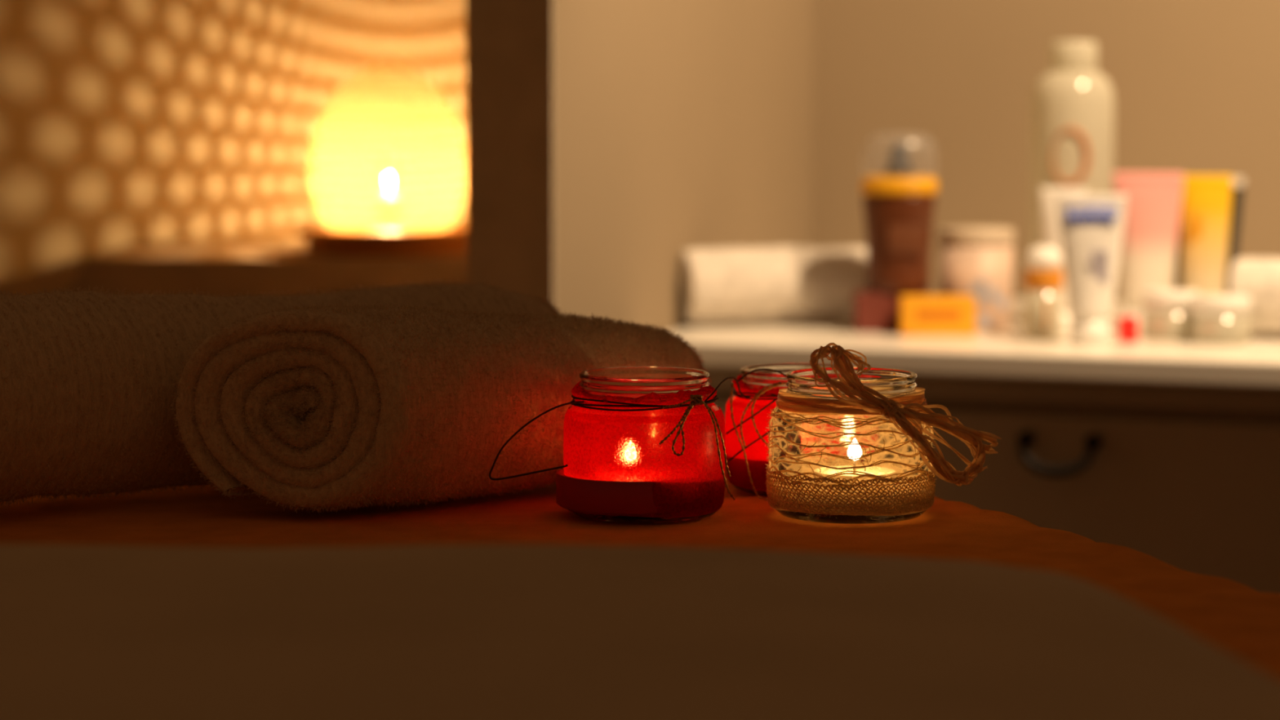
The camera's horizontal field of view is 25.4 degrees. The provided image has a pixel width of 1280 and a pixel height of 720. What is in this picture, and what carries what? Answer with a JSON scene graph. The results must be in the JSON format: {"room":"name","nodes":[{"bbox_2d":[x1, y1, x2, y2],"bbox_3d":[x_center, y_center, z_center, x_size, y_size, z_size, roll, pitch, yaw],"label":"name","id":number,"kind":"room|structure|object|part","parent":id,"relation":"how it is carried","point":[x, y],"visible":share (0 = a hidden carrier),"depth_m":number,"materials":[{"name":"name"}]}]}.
{"room":"spa","nodes":[
{"label":"spa","id":0,"kind":"room"},
{"bbox_2d":[0,0,466,295],"bbox_3d":[-0.850,-0.564,2.659,1.900,2.500,0.080,0,5,0],"label":"wall","id":1,"kind":"structure","parent":0,"point":[123,123],"depth_m":2.65,"materials":[{"name":"paint"}]},
{"bbox_2d":[553,0,813,330],"bbox_3d":[0.037,-0.546,2.461,0.068,2.500,0.858,2,6,18],"label":"wall","id":2,"kind":"structure","parent":0,"point":[679,125],"depth_m":2.34,"materials":[{"name":"paint"}]},
{"bbox_2d":[465,0,554,306],"bbox_3d":[-0.096,-0.508,2.056,0.070,2.500,0.001,2,6,21],"label":"trim","id":3,"kind":"structure","parent":2,"relation":"attached to","point":[509,43],"depth_m":2.09,"materials":[{"name":"paint"}]},
{"bbox_2d":[812,0,1279,301],"bbox_3d":[0.976,-0.548,2.486,1.700,2.500,0.080,2,6,21],"label":"wall","id":4,"kind":"structure","parent":0,"point":[1195,84],"depth_m":2.72,"materials":[{"name":"paint"}]},
{"bbox_3d":[0.400,0.873,1.036,4.400,0.060,4.300,0,5,0],"label":"floor","id":5,"kind":"structure","parent":0,"visible":0},
{"bbox_2d":[668,297,1279,593],"bbox_3d":[0.556,0.345,2.382,1.052,0.741,0.568,2,6,21],"label":"dresser","id":6,"kind":"object","parent":5,"relation":"on","point":[1168,451],"visible":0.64,"depth_m":2.16,"materials":[{"name":"brown wood"}]},
{"bbox_2d":[679,244,867,324],"bbox_3d":[0.131,-0.066,2.417,0.210,0.068,0.073,-1,6,-15],"label":"rolled towel","id":7,"kind":"object","parent":6,"relation":"on","point":[770,284],"visible":0.73,"depth_m":2.38,"materials":[{"name":"fabric"}]},
{"bbox_2d":[853,290,929,331],"bbox_3d":[0.208,-0.041,2.352,0.060,0.032,0.036,0,5,0],"label":"box","id":8,"kind":"object","parent":6,"relation":"on","point":[872,311],"visible":0.63,"depth_m":2.33,"materials":[{"name":"red cardboard"}]},
{"bbox_2d":[861,142,937,293],"bbox_3d":[0.213,-0.121,2.342,0.063,0.130,0.049,0,5,0],"label":"spray bottle","id":9,"kind":"object","parent":8,"relation":"on","point":[899,205],"visible":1,"depth_m":2.33,"materials":[{"name":"brown plastic"}]},
{"bbox_2d":[887,225,924,254],"bbox_3d":[0.217,-0.098,2.323,0.030,0.024,0.001,0,5,0],"label":"print","id":10,"kind":"object","parent":9,"relation":"attached to","point":[901,239],"depth_m":2.32,"materials":[{"name":"brown paper"}]},
{"bbox_2d":[899,294,976,334],"bbox_3d":[0.242,-0.037,2.314,0.060,0.030,0.026,0,5,2],"label":"box","id":11,"kind":"object","parent":6,"relation":"on","point":[918,314],"visible":1,"depth_m":2.30,"materials":[{"name":"orange cardboard"}]},
{"bbox_2d":[916,310,960,320],"bbox_3d":[0.242,-0.036,2.301,0.036,0.009,0.001,0,5,2],"label":"print","id":12,"kind":"object","parent":11,"relation":"on","point":[922,315],"depth_m":2.30},
{"bbox_2d":[668,297,1279,388],"bbox_3d":[0.556,-0.014,2.349,1.052,0.020,0.568,2,6,21],"label":"countertop","id":13,"kind":"structure","parent":6,"relation":"on","point":[1010,353],"depth_m":2.18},
{"bbox_2d":[938,226,1014,331],"bbox_3d":[0.279,-0.068,2.362,0.062,0.084,0.062,2,6,21],"label":"tub","id":14,"kind":"object","parent":6,"relation":"on","point":[977,262],"visible":0.93,"depth_m":2.34,"materials":[{"name":"beige plastic"}]},
{"bbox_3d":[0.279,-0.103,2.359,0.062,0.013,0.062,2,6,21],"label":"lid","id":15,"kind":"part","parent":14,"relation":"part of","materials":[{"name":"beige plastic"}]},
{"bbox_2d":[968,278,1005,327],"bbox_3d":[0.286,-0.047,2.336,0.033,0.041,0.005,-1,6,-14],"label":"print","id":16,"kind":"object","parent":14,"relation":"attached to","point":[989,294],"depth_m":2.34},
{"bbox_3d":[0.489,0.030,2.110,0.950,0.017,0.018,2,6,21],"label":"rail","id":17,"kind":"part","parent":6,"relation":"part of","materials":[{"name":"wood"}]},
{"bbox_3d":[0.489,0.169,2.123,0.950,0.243,0.018,2,6,21],"label":"drawer","id":18,"kind":"part","parent":6,"relation":"part of","materials":[{"name":"brown wood"}]},
{"bbox_2d":[1023,245,1063,337],"bbox_3d":[0.325,-0.056,2.291,0.031,0.073,0.031,2,6,21],"label":"bottle","id":19,"kind":"object","parent":6,"relation":"on","point":[1043,270],"visible":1,"depth_m":2.28,"materials":[{"name":"plastic"}]},
{"bbox_3d":[0.317,0.072,2.159,0.064,0.032,0.026,2,6,21],"label":"handle","id":20,"kind":"part","parent":6,"relation":"part of","materials":[{"name":"black metal"}]},
{"bbox_2d":[1040,187,1085,333],"bbox_3d":[0.345,-0.082,2.324,0.030,0.118,0.030,-2,6,-21],"label":"tube","id":21,"kind":"object","parent":6,"relation":"on","point":[1050,220],"visible":0.26,"depth_m":2.32,"materials":[{"name":"white plastic"}]},
{"bbox_2d":[1030,40,1114,319],"bbox_3d":[0.366,-0.151,2.416,0.069,0.240,0.072,2,6,21],"label":"bottle","id":22,"kind":"object","parent":6,"relation":"on","point":[1073,132],"visible":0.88,"depth_m":2.39,"materials":[{"name":"plastic"}]},
{"bbox_2d":[1057,194,1127,344],"bbox_3d":[0.353,-0.072,2.229,0.036,0.116,0.042,-4,7,-35],"label":"tube","id":23,"kind":"object","parent":6,"relation":"on","point":[1091,225],"visible":1,"depth_m":2.22,"materials":[{"name":"white plastic"}]},
{"bbox_2d":[1090,250,1108,284],"bbox_3d":[0.358,-0.072,2.215,0.014,0.026,0.001,2,11,16],"label":"print","id":24,"kind":"object","parent":23,"relation":"on","point":[1099,259],"depth_m":2.21},
{"bbox_2d":[1118,310,1138,342],"bbox_3d":[0.385,-0.027,2.243,0.016,0.024,0.016,2,6,22],"label":"bottle","id":25,"kind":"object","parent":6,"relation":"on","point":[1128,325],"visible":1,"depth_m":2.24,"materials":[{"name":"red plastic"}]},
{"bbox_2d":[1113,172,1183,333],"bbox_3d":[0.416,-0.088,2.333,0.041,0.130,0.042,-2,6,-24],"label":"tube","id":26,"kind":"object","parent":6,"relation":"on","point":[1148,255],"visible":0.7,"depth_m":2.32,"materials":[{"name":"pink plastic"}]},
{"bbox_2d":[1142,288,1199,340],"bbox_3d":[0.424,-0.036,2.270,0.045,0.038,0.045,2,6,21],"label":"jar","id":27,"kind":"object","parent":6,"relation":"on","point":[1166,315],"visible":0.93,"depth_m":2.25,"materials":[{"name":"plastic"}]},
{"bbox_2d":[1154,320,1166,327],"bbox_3d":[0.412,-0.029,2.252,0.010,0.006,0.001,2,6,21],"label":"print","id":28,"kind":"object","parent":27,"relation":"on","point":[1157,323],"depth_m":2.25},
{"bbox_3d":[0.424,-0.048,2.269,0.045,0.014,0.045,2,6,21],"label":"lid","id":29,"kind":"part","parent":27,"relation":"part of","materials":[{"name":"white plastic"}]},
{"bbox_2d":[1180,175,1232,294],"bbox_3d":[0.461,-0.086,2.323,0.034,0.128,0.034,-2,6,-21],"label":"tube","id":30,"kind":"object","parent":6,"relation":"on","point":[1206,204],"visible":0.84,"depth_m":2.31,"materials":[{"name":"yellow plastic"}]},
{"bbox_2d":[1189,217,1201,245],"bbox_3d":[0.452,-0.105,2.314,0.010,0.024,0.001,2,12,22],"label":"print","id":31,"kind":"object","parent":30,"relation":"attached to","point":[1195,223],"depth_m":2.31},
{"bbox_2d":[1175,177,1244,293],"bbox_3d":[0.475,-0.091,2.385,0.047,0.126,0.047,-2,6,-21],"label":"tube","id":32,"kind":"object","parent":6,"relation":"on","point":[1237,186],"visible":0.18,"depth_m":2.37,"materials":[{"name":"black plastic"}]},
{"bbox_2d":[1190,293,1252,343],"bbox_3d":[0.458,-0.032,2.241,0.047,0.036,0.047,2,6,21],"label":"jar","id":33,"kind":"object","parent":6,"relation":"on","point":[1215,318],"visible":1,"depth_m":2.22,"materials":[{"name":"plastic"}]},
{"bbox_2d":[1204,324,1217,331],"bbox_3d":[0.445,-0.025,2.221,0.010,0.006,0.001,2,6,22],"label":"print","id":34,"kind":"object","parent":33,"relation":"on","point":[1207,327],"depth_m":2.22},
{"bbox_3d":[0.458,-0.043,2.240,0.047,0.014,0.047,2,6,21],"label":"lid","id":35,"kind":"part","parent":33,"relation":"part of","materials":[{"name":"white plastic"}]},
{"bbox_2d":[1226,256,1279,333],"bbox_3d":[0.571,-0.050,2.252,0.206,0.065,0.071,2,6,21],"label":"rolled towel","id":36,"kind":"object","parent":6,"relation":"on","point":[1258,278],"visible":0.66,"depth_m":2.25,"materials":[{"name":"fabric"}]},
{"bbox_3d":[-0.266,0.301,2.573,0.368,0.794,0.238,0,5,0],"label":"cabinet","id":37,"kind":"object","parent":5,"relation":"on","visible":0},
{"bbox_2d":[69,243,466,297],"bbox_3d":[-0.316,0.004,2.493,0.483,0.196,0.342,0,5,0],"label":"shelf","id":38,"kind":"object","parent":37,"relation":"on","point":[225,268],"visible":0.29,"depth_m":2.40,"materials":[{"name":"brown wood"}]},
{"bbox_2d":[296,55,466,257],"bbox_3d":[-0.219,-0.180,2.484,0.162,0.172,0.162,0,5,0],"label":"table lamp","id":39,"kind":"object","parent":38,"relation":"on","point":[389,237],"visible":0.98,"depth_m":2.44,"materials":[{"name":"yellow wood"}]},
{"bbox_2d":[375,194,402,228],"bbox_3d":[-0.219,-0.130,2.489,0.024,0.030,0.024,0,5,0],"label":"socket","id":40,"kind":"object","parent":39,"relation":"attached to","point":[397,197],"depth_m":2.48,"materials":[{"name":"yellow"}]},
{"bbox_3d":[-0.219,-0.164,2.486,0.019,0.038,0.019,0,5,0],"label":"bulb","id":41,"kind":"part","parent":39,"relation":"part of","materials":[{"name":"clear glass"}]},
{"bbox_3d":[0.058,0.510,0.631,1.273,0.738,1.948,0,5,0],"label":"massage table","id":42,"kind":"object","parent":5,"relation":"on","visible":0},
{"bbox_2d":[0,463,1279,679],"bbox_3d":[0.067,0.409,0.640,0.746,0.565,1.926,-2,6,-21],"label":"sheet","id":43,"kind":"object","parent":42,"relation":"on","point":[1241,620],"visible":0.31,"depth_m":1.21,"materials":[{"name":"orange fabric"}]},
{"bbox_2d":[0,278,564,506],"bbox_3d":[-0.262,0.015,1.274,0.560,0.102,0.099,-5,7,-41],"label":"rolled towel","id":44,"kind":"object","parent":43,"relation":"on","point":[86,378],"visible":0.38,"depth_m":1.26,"materials":[{"name":"beige fabric"}]},
{"bbox_2d":[169,301,711,512],"bbox_3d":[-0.080,0.016,1.298,0.259,0.095,0.098,-4,7,-39],"label":"rolled towel","id":45,"kind":"object","parent":43,"relation":"on","point":[330,406],"visible":0.77,"depth_m":1.24,"materials":[{"name":"beige fabric"}]},
{"bbox_2d":[488,366,735,523],"bbox_3d":[-0.011,0.037,1.260,0.108,0.063,0.074,0,5,0],"label":"candle jar","id":46,"kind":"object","parent":43,"relation":"on","point":[663,426],"visible":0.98,"depth_m":1.23,"materials":[{"name":"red glass"}]},
{"bbox_2d":[555,468,657,515],"bbox_3d":[-0.004,0.050,1.258,0.066,0.028,0.066,0,5,0],"label":"candle","id":47,"kind":"object","parent":46,"relation":"in","point":[585,495],"visible":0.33,"depth_m":1.23,"materials":[{"name":"red wax"}]},
{"bbox_3d":[-0.011,0.029,1.260,0.108,0.041,0.065,0,5,0],"label":"dark cord","id":48,"kind":"part","parent":46,"relation":"part of","materials":[{"name":"black fabric"}]},
{"bbox_2d":[568,402,719,523],"bbox_3d":[0.002,0.042,1.261,0.071,0.054,0.071,0,5,0],"label":"candle","id":49,"kind":"object","parent":46,"relation":"on","point":[674,446],"depth_m":1.23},
{"bbox_3d":[0.025,0.039,1.229,0.037,0.047,0.010,-2,6,-18],"label":"gold cord","id":50,"kind":"part","parent":46,"relation":"part of","materials":[{"name":"gold metal"}]},
{"bbox_2d":[0,543,1279,719],"bbox_3d":[-0.099,0.102,0.682,0.702,0.042,0.539,0,5,0],"label":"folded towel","id":51,"kind":"object","parent":43,"relation":"on","point":[417,632],"visible":1,"depth_m":0.77,"materials":[{"name":"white fabric"}]},
{"bbox_2d":[724,363,878,500],"bbox_3d":[0.068,0.031,1.340,0.090,0.061,0.073,-2,6,-24],"label":"candle jar","id":52,"kind":"object","parent":43,"relation":"on","point":[755,393],"visible":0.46,"depth_m":1.32,"materials":[{"name":"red glass"}]},
{"bbox_2d":[730,395,767,494],"bbox_3d":[0.076,0.036,1.344,0.071,0.048,0.071,0,5,0],"label":"candle","id":53,"kind":"object","parent":52,"relation":"on","point":[748,413],"depth_m":1.32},
{"bbox_3d":[0.074,0.023,1.332,0.070,0.044,0.088,0,5,0],"label":"dark cord","id":54,"kind":"part","parent":52,"relation":"part of","materials":[{"name":"black fabric"}]},
{"bbox_3d":[0.055,0.037,1.306,0.028,0.055,0.011,1,5,10],"label":"gold cord","id":55,"kind":"part","parent":52,"relation":"part of","materials":[{"name":"gold metal"}]},
{"bbox_2d":[764,342,1001,524],"bbox_3d":[0.099,0.030,1.248,0.078,0.079,0.102,-3,6,-26],"label":"candle jar","id":56,"kind":"object","parent":43,"relation":"on","point":[845,389],"visible":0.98,"depth_m":1.23,"materials":[{"name":"clear glass"}]},
{"bbox_2d":[770,407,931,524],"bbox_3d":[0.093,0.042,1.259,0.071,0.054,0.071,0,5,0],"label":"candle","id":57,"kind":"object","parent":56,"relation":"on","point":[907,495],"depth_m":1.23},
{"bbox_2d":[811,438,897,484],"bbox_3d":[0.095,0.050,1.258,0.038,0.030,0.038,0,5,0],"label":"candle","id":58,"kind":"object","parent":56,"relation":"in","point":[855,451],"visible":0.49,"depth_m":1.26,"materials":[{"name":"beige wax"}]}
]}

